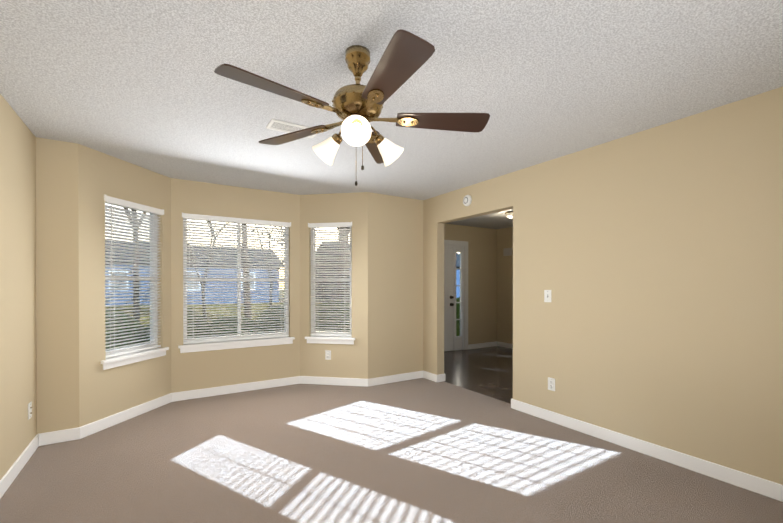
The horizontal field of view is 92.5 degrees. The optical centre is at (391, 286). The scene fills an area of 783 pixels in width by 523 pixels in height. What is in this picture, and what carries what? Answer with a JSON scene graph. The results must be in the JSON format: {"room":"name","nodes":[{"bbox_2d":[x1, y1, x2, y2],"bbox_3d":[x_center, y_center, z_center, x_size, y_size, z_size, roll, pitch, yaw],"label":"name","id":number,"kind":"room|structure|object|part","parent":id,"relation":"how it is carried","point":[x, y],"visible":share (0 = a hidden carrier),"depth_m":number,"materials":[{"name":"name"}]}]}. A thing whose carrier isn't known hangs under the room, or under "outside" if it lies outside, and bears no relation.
{"room":"empty living room","nodes":[
{"label":"empty living room","id":0,"kind":"room"},
{"bbox_2d":[0,94,36,479],"bbox_3d":[-1.622,0.048,0.969,0.120,2.440,4.870,0,0,-32],"label":"wall","id":1,"kind":"structure","parent":0,"point":[18,368],"depth_m":2.55,"materials":[{"name":"beige paint"}]},
{"bbox_2d":[28,401,31,419],"bbox_3d":[-2.686,0.919,2.791,0.014,0.116,0.072,0,0,-32],"label":"outlet","id":2,"kind":"object","parent":1,"relation":"attached to","point":[29,410],"visible":1,"depth_m":2.78,"materials":[{"name":"white plastic"}]},
{"bbox_2d":[36,137,78,433],"bbox_3d":[-2.777,0.038,3.048,0.380,2.440,0.120,0,0,-32],"label":"wall","id":3,"kind":"structure","parent":0,"point":[57,268],"depth_m":3.03,"materials":[{"name":"beige paint"}]},
{"bbox_2d":[78,144,170,426],"bbox_3d":[-2.548,0.035,3.630,0.120,2.440,1.058,0,0,10],"label":"wall","id":4,"kind":"structure","parent":0,"point":[107,392],"depth_m":3.32,"materials":[{"name":"beige paint"}]},
{"bbox_2d":[101,195,168,369],"bbox_3d":[-2.523,-0.045,3.657,0.153,1.549,0.750,0,0,10],"label":"bay window","id":5,"kind":"structure","parent":4,"relation":"in","point":[120,356],"depth_m":3.64,"materials":[{"name":"white plastic"}]},
{"bbox_3d":[-2.572,-0.085,3.665,0.383,1.376,0.417,0,0,-32],"label":"glass","id":6,"kind":"part","parent":5,"relation":"part of","materials":[{"name":"clear glass"}]},
{"bbox_3d":[-2.571,-0.085,3.665,0.479,1.465,0.515,0,0,-32],"label":"frame","id":7,"kind":"part","parent":5,"relation":"part of","materials":[{"name":"white plastic"}]},
{"bbox_2d":[171,178,299,392],"bbox_3d":[-1.829,0.030,4.520,1.539,2.440,0.120,0,0,-32],"label":"wall","id":8,"kind":"structure","parent":0,"point":[204,369],"depth_m":4.41,"materials":[{"name":"beige paint"}]},
{"bbox_2d":[178,212,294,352],"bbox_3d":[-1.822,-0.049,4.501,1.295,1.549,0.153,0,0,-32],"label":"bay window","id":9,"kind":"structure","parent":8,"relation":"in","point":[231,341],"depth_m":4.46,"materials":[{"name":"white plastic"}]},
{"label":"glass","id":10,"kind":"part","parent":9,"relation":"part of","materials":[{"name":"clear glass"}]},
{"bbox_2d":[300,192,367,378],"bbox_3d":[-0.754,0.029,4.842,0.945,2.440,0.120,0,0,10],"label":"wall","id":11,"kind":"structure","parent":0,"point":[348,361],"depth_m":4.76,"materials":[{"name":"beige paint"}]},
{"bbox_2d":[325,350,330,359],"bbox_3d":[-0.811,0.869,4.790,0.072,0.116,0.008,0,0,10],"label":"outlet","id":12,"kind":"object","parent":11,"relation":"attached to","point":[327,354],"visible":1,"depth_m":4.79,"materials":[{"name":"white plastic"}]},
{"bbox_2d":[305,222,354,343],"bbox_3d":[-0.776,-0.051,4.826,0.665,1.549,0.153,0,0,10],"label":"bay window","id":13,"kind":"structure","parent":11,"relation":"in","point":[320,336],"depth_m":4.81,"materials":[{"name":"white plastic"}]},
{"bbox_3d":[-0.768,-0.091,4.874,0.358,1.376,0.321,0,0,-32],"label":"glass","id":14,"kind":"part","parent":13,"relation":"part of","materials":[{"name":"clear glass"}]},
{"bbox_2d":[0,378,782,522],"bbox_3d":[-0.110,1.311,2.364,3.960,0.100,5.410,0,0,-32],"label":"floor carpet","id":15,"kind":"object","parent":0,"point":[421,450],"visible":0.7,"depth_m":2.57,"materials":[{"name":"beige carpet"}]},
{"bbox_2d":[0,0,782,228],"bbox_3d":[0.936,-1.234,3.442,7.090,0.100,6.340,0,0,-32],"label":"ceiling","id":16,"kind":"structure","parent":0,"point":[141,83],"depth_m":2.10,"materials":[{"name":"white paint"}]},
{"bbox_2d":[266,119,316,137],"bbox_3d":[-0.731,-1.177,2.795,0.360,0.008,0.170,0,0,-32],"label":"ceiling vent","id":17,"kind":"object","parent":16,"relation":"in","point":[281,126],"visible":0.71,"depth_m":2.76,"materials":[{"name":"white plastic"}]},
{"bbox_2d":[214,29,489,185],"bbox_3d":[-0.176,-0.839,1.854,1.281,0.674,1.281,0,0,-32],"label":"fan","id":18,"kind":"object","parent":16,"relation":"hanging from","point":[357,107],"visible":1,"depth_m":1.77,"materials":[{"name":"brown wood"}]},
{"bbox_2d":[505,211,512,217],"bbox_3d":[1.923,-1.150,6.013,0.210,0.091,0.210,0,0,-32],"label":"flush-mount light","id":19,"kind":"object","parent":16,"relation":"attached to","point":[509,214],"visible":0.73,"depth_m":5.95,"materials":[{"name":"white glass"}]},
{"bbox_2d":[368,192,422,378],"bbox_3d":[0.089,0.028,5.018,0.990,2.440,0.120,0,0,-32],"label":"wall","id":20,"kind":"structure","parent":0,"point":[395,285],"depth_m":4.92,"materials":[{"name":"beige paint"}]},
{"bbox_2d":[444,224,496,344],"bbox_3d":[0.989,0.018,7.156,3.050,2.440,0.120,0,0,-32],"label":"wall","id":21,"kind":"structure","parent":0,"point":[482,285],"depth_m":7.60,"materials":[{"name":"beige paint"}]},
{"bbox_2d":[444,240,467,350],"bbox_3d":[0.971,0.171,7.118,1.220,2.132,0.146,0,0,-32],"label":"door frame","id":22,"kind":"structure","parent":21,"relation":"in","point":[460,342],"depth_m":7.36,"materials":[{"name":"white wood"}]},
{"bbox_2d":[444,246,453,351],"bbox_3d":[0.867,0.226,7.068,0.764,2.009,0.051,0,0,-32],"label":"front door","id":23,"kind":"structure","parent":22,"relation":"attached to","point":[448,288],"depth_m":7.18,"materials":[{"name":"white wood"}]},
{"bbox_2d":[468,341,496,349],"bbox_3d":[1.852,1.187,7.626,0.806,0.098,0.014,0,0,-32],"label":"baseboard","id":24,"kind":"structure","parent":21,"relation":"attached to","point":[489,344],"depth_m":7.62,"materials":[{"name":"white wood"}]},
{"bbox_2d":[440,381,510,406],"bbox_3d":[0.977,1.301,4.431,0.080,0.100,1.230,0,0,-32],"label":"threshold strip","id":25,"kind":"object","parent":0,"point":[481,395],"depth_m":4.37,"materials":[{"name":"brown wood"}]},
{"bbox_2d":[444,346,512,403],"bbox_3d":[2.288,1.298,5.191,2.950,0.099,4.840,0,0,-32],"label":"floor","id":26,"kind":"structure","parent":0,"point":[487,371],"depth_m":5.60,"materials":[{"name":"brown wood"}]},
{"bbox_2d":[497,227,512,343],"bbox_3d":[3.486,0.024,5.939,0.120,2.440,4.840,0,0,-32],"label":"wall","id":27,"kind":"structure","parent":0,"point":[504,294],"depth_m":7.68,"materials":[{"name":"beige paint"}]},
{"bbox_2d":[497,341,512,348],"bbox_3d":[3.429,1.195,5.909,0.014,0.098,4.600,0,0,-32],"label":"baseboard","id":28,"kind":"structure","parent":27,"relation":"attached to","point":[507,345],"depth_m":7.65,"materials":[{"name":"white wood"}]},
{"bbox_2d":[503,248,511,255],"bbox_3d":[2.349,-0.709,7.583,0.047,0.150,0.180,0,0,-32],"label":"door chime","id":29,"kind":"object","parent":27,"relation":"attached to","point":[507,251],"visible":1,"depth_m":7.56,"materials":[{"name":"grey plastic"}]},
{"bbox_2d":[423,87,782,484],"bbox_3d":[1.760,0.037,3.180,0.120,2.440,5.010,0,0,-32],"label":"wall","id":30,"kind":"structure","parent":0,"point":[651,259],"depth_m":2.76,"materials":[{"name":"beige paint"}]},
{"bbox_2d":[0,371,782,501],"bbox_3d":[-0.053,1.212,2.400,4.054,0.098,5.370,0,0,-32],"label":"baseboard","id":31,"kind":"structure","parent":30,"relation":"attached to","point":[765,487],"depth_m":3.15,"materials":[{"name":"white wood"}]},
{"bbox_2d":[463,195,471,205],"bbox_3d":[0.886,-1.019,4.416,0.036,0.132,0.132,0,0,-32],"label":"smoke detector","id":32,"kind":"object","parent":30,"relation":"attached to","point":[467,200],"visible":0.98,"depth_m":4.39,"materials":[{"name":"white plastic"}]},
{"bbox_2d":[544,290,550,301],"bbox_3d":[1.465,0.085,3.521,0.015,0.116,0.072,0,0,-32],"label":"light switch","id":33,"kind":"object","parent":30,"relation":"attached to","point":[547,295],"visible":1,"depth_m":3.52,"materials":[{"name":"white plastic"}]},
{"bbox_2d":[548,377,554,390],"bbox_3d":[1.489,0.905,3.493,0.008,0.116,0.072,0,0,-32],"label":"outlet","id":34,"kind":"object","parent":30,"relation":"attached to","point":[551,384],"visible":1,"depth_m":3.49,"materials":[{"name":"white plastic"}]},
{"label":"outside","id":35,"kind":"structure","parent":0,"visible":0},
{"bbox_2d":[105,291,322,326],"bbox_3d":[-16.036,1.426,25.207,160.000,0.250,180.000,0,0,-32],"label":"ground","id":36,"kind":"structure","parent":35,"point":[206,310],"depth_m":21.96,"materials":[{"name":"green plant"}]},
{"bbox_2d":[123,207,349,321],"bbox_3d":[-5.136,-5.764,13.567,15.025,14.356,17.448,0,0,-32],"label":"trees","id":37,"kind":"object","parent":36,"relation":"on","point":[244,272],"depth_m":8.57,"materials":[{"name":"brown plant"}]},
{"bbox_2d":[105,297,459,350],"bbox_3d":[-2.732,0.818,6.281,15.621,1.149,1.877,0,0,-32],"label":"hedge","id":38,"kind":"object","parent":36,"relation":"on","point":[458,316],"depth_m":6.11,"materials":[{"name":"green plant"}]},
{"bbox_2d":[105,241,459,304],"bbox_3d":[-15.941,-1.266,28.799,48.800,5.200,14.800,0,0,-32],"label":"neighbouring house","id":39,"kind":"structure","parent":36,"relation":"on","point":[457,277],"depth_m":29.57,"materials":[{"name":"blue"}]}
]}

